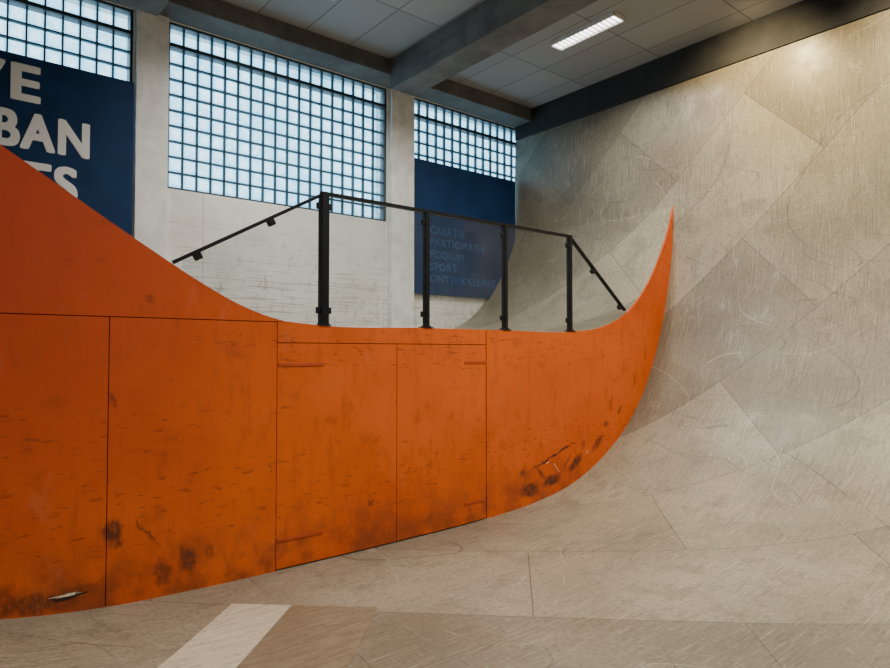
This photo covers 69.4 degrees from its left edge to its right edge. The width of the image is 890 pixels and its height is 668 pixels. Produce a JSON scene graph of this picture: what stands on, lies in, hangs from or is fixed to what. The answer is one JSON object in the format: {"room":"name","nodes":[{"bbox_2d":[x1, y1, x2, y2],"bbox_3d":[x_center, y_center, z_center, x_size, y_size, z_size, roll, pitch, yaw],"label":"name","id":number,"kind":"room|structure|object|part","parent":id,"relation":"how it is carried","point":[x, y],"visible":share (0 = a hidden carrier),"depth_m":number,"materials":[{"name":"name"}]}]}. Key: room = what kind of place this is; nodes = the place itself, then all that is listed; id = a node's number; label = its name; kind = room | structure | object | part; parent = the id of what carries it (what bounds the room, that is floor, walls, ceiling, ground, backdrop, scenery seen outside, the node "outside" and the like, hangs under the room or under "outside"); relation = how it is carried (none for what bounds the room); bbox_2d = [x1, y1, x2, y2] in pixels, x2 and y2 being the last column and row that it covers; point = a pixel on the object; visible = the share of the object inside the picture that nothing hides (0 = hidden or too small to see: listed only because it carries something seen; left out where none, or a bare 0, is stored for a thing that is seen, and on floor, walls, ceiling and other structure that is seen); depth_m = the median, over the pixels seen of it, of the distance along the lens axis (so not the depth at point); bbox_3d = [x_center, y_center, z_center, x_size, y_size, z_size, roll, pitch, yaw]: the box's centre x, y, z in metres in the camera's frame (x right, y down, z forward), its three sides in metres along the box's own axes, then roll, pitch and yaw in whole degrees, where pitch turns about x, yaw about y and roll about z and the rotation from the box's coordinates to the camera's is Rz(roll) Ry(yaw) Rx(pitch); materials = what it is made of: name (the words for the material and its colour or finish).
{"room":"indoor skate park","nodes":[
{"label":"indoor skate park","id":0,"kind":"room"},
{"bbox_2d":[117,0,168,15],"bbox_3d":[0.822,-3.604,1.688,0.380,0.400,12.420,1,-2,-39],"label":"cross beam","id":1,"kind":"structure","parent":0,"point":[154,7],"depth_m":6.39,"materials":[{"name":"grey concrete"}]},
{"bbox_2d":[133,10,169,259],"bbox_3d":[-3.143,-1.629,6.872,0.325,3.640,0.050,1,-2,-39],"label":"wall pillar","id":2,"kind":"structure","parent":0,"point":[152,31],"depth_m":6.86,"materials":[{"name":"white concrete"}]},
{"bbox_2d":[65,0,514,328],"bbox_3d":[-3.385,-0.934,6.869,12.400,5.650,0.280,1,-2,-39],"label":"wall","id":3,"kind":"structure","parent":0,"point":[272,271],"depth_m":7.90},
{"bbox_2d":[0,0,129,77],"bbox_3d":[-4.440,-2.544,5.968,2.760,1.800,0.052,1,-2,-39],"label":"grid","id":4,"kind":"object","parent":3,"relation":"attached to","point":[7,19],"visible":0.18,"depth_m":6.46,"materials":[{"name":"metal"}]},
{"bbox_2d":[0,0,132,81],"bbox_3d":[-4.437,-2.544,5.965,2.810,1.850,0.120,1,-2,-39],"label":"frame","id":5,"kind":"object","parent":3,"relation":"attached to","point":[32,6],"visible":0.52,"depth_m":6.65,"materials":[{"name":"metal"}]},
{"bbox_2d":[0,50,133,235],"bbox_3d":[-4.436,-1.664,5.796,2.990,2.010,0.045,1,-2,-39],"label":"poster","id":6,"kind":"object","parent":3,"relation":"attached to","point":[74,126],"visible":0.7,"depth_m":6.39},
{"bbox_2d":[8,3,128,67],"bbox_3d":[-4.431,-2.545,5.958,2.750,1.790,0.018,1,-2,-39],"label":"blocks","id":7,"kind":"object","parent":3,"relation":"attached to","point":[10,3],"visible":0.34,"depth_m":6.37},
{"bbox_2d":[169,29,381,201],"bbox_3d":[-1.954,-2.488,7.978,2.815,1.790,0.018,1,-2,-39],"label":"blocks","id":8,"kind":"object","parent":3,"relation":"attached to","point":[178,29],"visible":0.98,"depth_m":7.66},
{"bbox_2d":[169,30,382,217],"bbox_3d":[-1.962,-2.488,7.988,2.825,1.800,0.052,1,-2,-39],"label":"grid","id":9,"kind":"object","parent":3,"relation":"attached to","point":[182,66],"visible":0.81,"depth_m":7.89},
{"bbox_2d":[167,22,385,221],"bbox_3d":[-1.959,-2.488,7.985,2.875,1.850,0.120,1,-2,-39],"label":"frame","id":10,"kind":"object","parent":3,"relation":"attached to","point":[381,106],"visible":0.64,"depth_m":7.96,"materials":[{"name":"metal"}]},
{"bbox_2d":[414,158,514,298],"bbox_3d":[0.342,-1.510,9.690,2.000,1.920,0.045,1,-2,-39],"label":"poster","id":11,"kind":"object","parent":3,"relation":"attached to","point":[465,256],"visible":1,"depth_m":9.58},
{"bbox_2d":[414,102,514,180],"bbox_3d":[0.469,-2.433,9.970,2.510,1.800,0.052,1,-2,-39],"label":"grid","id":12,"kind":"object","parent":3,"relation":"attached to","point":[417,130],"visible":0.26,"depth_m":9.85,"materials":[{"name":"metal"}]},
{"bbox_2d":[414,98,514,147],"bbox_3d":[0.472,-2.433,9.967,2.560,1.850,0.120,1,-2,-39],"label":"frame","id":13,"kind":"object","parent":3,"relation":"attached to","point":[424,119],"visible":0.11,"depth_m":9.78,"materials":[{"name":"metal"}]},
{"bbox_2d":[417,102,512,176],"bbox_3d":[0.478,-2.433,9.960,2.500,1.790,0.018,1,-2,-39],"label":"blocks","id":14,"kind":"object","parent":3,"relation":"attached to","point":[417,102],"visible":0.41,"depth_m":9.84},
{"bbox_2d":[107,0,530,126],"bbox_3d":[-3.370,-3.564,6.528,11.900,0.210,0.380,1,-2,-39],"label":"beam","id":15,"kind":"structure","parent":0,"point":[218,17],"depth_m":7.87,"materials":[{"name":"grey concrete"}]},
{"bbox_2d":[389,88,413,327],"bbox_3d":[-0.601,-1.571,8.932,0.380,3.640,0.070,1,-2,-39],"label":"wall pillar","id":16,"kind":"structure","parent":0,"point":[401,105],"depth_m":8.89,"materials":[{"name":"white concrete"}]},
{"bbox_2d":[222,0,802,108],"bbox_3d":[0.723,-3.873,1.912,12.800,0.150,13.280,1,-2,-39],"label":"ceiling","id":17,"kind":"structure","parent":0,"point":[530,72],"depth_m":7.70,"materials":[{"name":"tile"}]},
{"bbox_2d":[391,0,597,95],"bbox_3d":[3.356,-3.547,3.754,0.380,0.400,12.420,1,-2,-39],"label":"cross beam","id":18,"kind":"structure","parent":17,"relation":"attached to","point":[490,27],"depth_m":7.30,"materials":[{"name":"grey concrete"}]},
{"bbox_2d":[551,11,624,50],"bbox_3d":[1.687,-3.611,7.687,0.220,0.049,0.960,1,-2,-39],"label":"ceiling lamp","id":19,"kind":"object","parent":17,"relation":"attached to","point":[611,19],"depth_m":7.64,"materials":[{"name":"white plastic"}]},
{"bbox_2d":[515,0,889,140],"bbox_3d":[5.367,-3.484,5.638,0.480,0.420,12.800,1,-2,-39],"label":"beam","id":20,"kind":"structure","parent":17,"relation":"attached to","point":[804,19],"depth_m":7.90,"materials":[{"name":"black metal"}]},
{"bbox_3d":[0.723,1.850,1.752,12.800,0.200,13.280,1,-2,-39],"label":"floor","id":21,"kind":"structure","parent":0,"visible":0},
{"bbox_2d":[0,9,889,667],"bbox_3d":[1.462,-0.895,0.559,11.920,5.020,9.960,1,-2,-39],"label":"ramp","id":22,"kind":"object","parent":21,"relation":"on","point":[739,517],"visible":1,"depth_m":5.54,"materials":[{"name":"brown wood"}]},
{"bbox_2d":[0,209,671,590],"bbox_3d":[-1.718,-0.365,4.397,11.861,4.216,0.032,1,-2,-39],"label":"backing","id":23,"kind":"object","parent":22,"relation":"attached to","point":[671,209],"visible":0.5,"depth_m":4.67,"materials":[{"name":"brown wood"}]},
{"bbox_2d":[0,314,108,618],"bbox_3d":[-4.205,0.745,2.305,5.402,1.799,0.018,1,-2,-39],"label":"sheet","id":24,"kind":"object","parent":23,"relation":"attached to","point":[54,368],"visible":1,"depth_m":3.82,"materials":[{"name":"orange wood"}]},
{"bbox_2d":[49,592,80,598],"bbox_3d":[-2.270,1.563,3.844,0.190,0.019,0.001,1,-2,-39],"label":"splinter edge","id":25,"kind":"object","parent":24,"relation":"attached to","point":[73,593],"visible":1,"depth_m":3.85,"materials":[{"name":"beige wood"}]},
{"bbox_2d":[52,591,87,601],"bbox_3d":[-2.252,1.575,3.861,0.201,0.042,0.001,1,-2,-39],"label":"splinter hole","id":26,"kind":"object","parent":24,"relation":"attached to","point":[57,599],"visible":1,"depth_m":3.85,"materials":[{"name":"wood"}]},
{"bbox_2d":[0,145,282,321],"bbox_3d":[-3.752,-1.337,2.732,6.570,2.375,0.018,1,-2,-39],"label":"sheet","id":27,"kind":"object","parent":23,"relation":"attached to","point":[59,255],"visible":1,"depth_m":3.92,"materials":[{"name":"orange wood"}]},
{"bbox_2d":[105,317,276,606],"bbox_3d":[-1.675,0.813,4.367,1.114,1.819,0.018,1,-2,-39],"label":"sheet","id":28,"kind":"object","parent":23,"relation":"attached to","point":[191,456],"visible":1,"depth_m":4.32,"materials":[{"name":"orange wood"}]},
{"bbox_2d":[275,343,396,569],"bbox_3d":[-0.826,0.903,5.057,1.066,1.653,0.018,1,-2,-39],"label":"door leaf","id":29,"kind":"structure","parent":23,"relation":"attached to","point":[336,420],"depth_m":5.02,"materials":[{"name":"orange wood"}]},
{"bbox_2d":[277,361,485,541],"bbox_3d":[-0.424,0.888,5.370,2.070,1.309,0.007,1,-2,-39],"label":"strap hinges","id":30,"kind":"object","parent":29,"relation":"attached to","point":[466,362],"visible":1,"depth_m":4.87,"materials":[{"name":"orange metal"}]},
{"bbox_2d":[277,321,485,343],"bbox_3d":[-0.431,0.001,5.405,2.086,0.157,0.018,1,-2,-39],"label":"ramp side panel","id":31,"kind":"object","parent":23,"relation":"attached to","point":[287,331],"depth_m":5.27,"materials":[{"name":"orange wood"}]},
{"bbox_2d":[396,344,485,540],"bbox_3d":[-0.015,0.916,5.718,1.014,1.643,0.018,1,-2,-39],"label":"door leaf","id":32,"kind":"structure","parent":23,"relation":"attached to","point":[441,406],"depth_m":5.67,"materials":[{"name":"orange wood"}]},
{"bbox_2d":[485,206,673,518],"bbox_3d":[1.640,0.053,7.093,3.235,3.410,0.018,1,-2,-39],"label":"sheet","id":33,"kind":"object","parent":23,"relation":"attached to","point":[556,398],"visible":1,"depth_m":6.72,"materials":[{"name":"orange wood"}]},
{"bbox_2d":[284,86,672,331],"bbox_3d":[-2.580,-1.655,5.537,11.920,3.222,2.828,1,-2,-39],"label":"ramp","id":34,"kind":"object","parent":22,"relation":"on","point":[603,179],"visible":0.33,"depth_m":8.93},
{"bbox_2d":[171,191,625,331],"bbox_3d":[0.137,-0.563,5.911,5.070,1.052,0.080,1,-2,-39],"label":"balustrade railing","id":35,"kind":"object","parent":34,"relation":"on","point":[323,205],"visible":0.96,"depth_m":5.64,"materials":[{"name":"black metal"}]},
{"bbox_3d":[-1.386,-0.790,4.674,1.139,0.659,0.040,1,-2,-39],"label":"sloping rail","id":36,"kind":"part","parent":35,"relation":"part of","materials":[{"name":"black metal"}]},
{"bbox_3d":[-0.948,-0.581,5.026,0.066,1.038,0.066,1,-2,-39],"label":"post","id":37,"kind":"part","parent":35,"relation":"part of","materials":[{"name":"black metal"}]},
{"bbox_3d":[-0.166,-0.567,5.664,0.048,1.031,0.048,1,-2,-39],"label":"post","id":38,"kind":"part","parent":35,"relation":"part of","materials":[{"name":"black metal"}]},
{"bbox_3d":[0.193,-1.074,5.971,3.005,0.028,0.045,1,-2,-39],"label":"rail","id":39,"kind":"part","parent":35,"relation":"part of","materials":[{"name":"black metal"}]},
{"bbox_3d":[0.582,-0.549,6.274,0.048,1.031,0.048,1,-2,-39],"label":"post","id":40,"kind":"part","parent":35,"relation":"part of","materials":[{"name":"black metal"}]},
{"bbox_3d":[1.334,-0.536,6.887,0.048,1.024,0.048,1,-2,-39],"label":"post","id":41,"kind":"part","parent":35,"relation":"part of","materials":[{"name":"black metal"}]},
{"bbox_3d":[1.716,-0.662,7.202,0.996,0.771,0.040,1,-2,-39],"label":"sloping rail","id":42,"kind":"part","parent":35,"relation":"part of","materials":[{"name":"black metal"}]}
]}

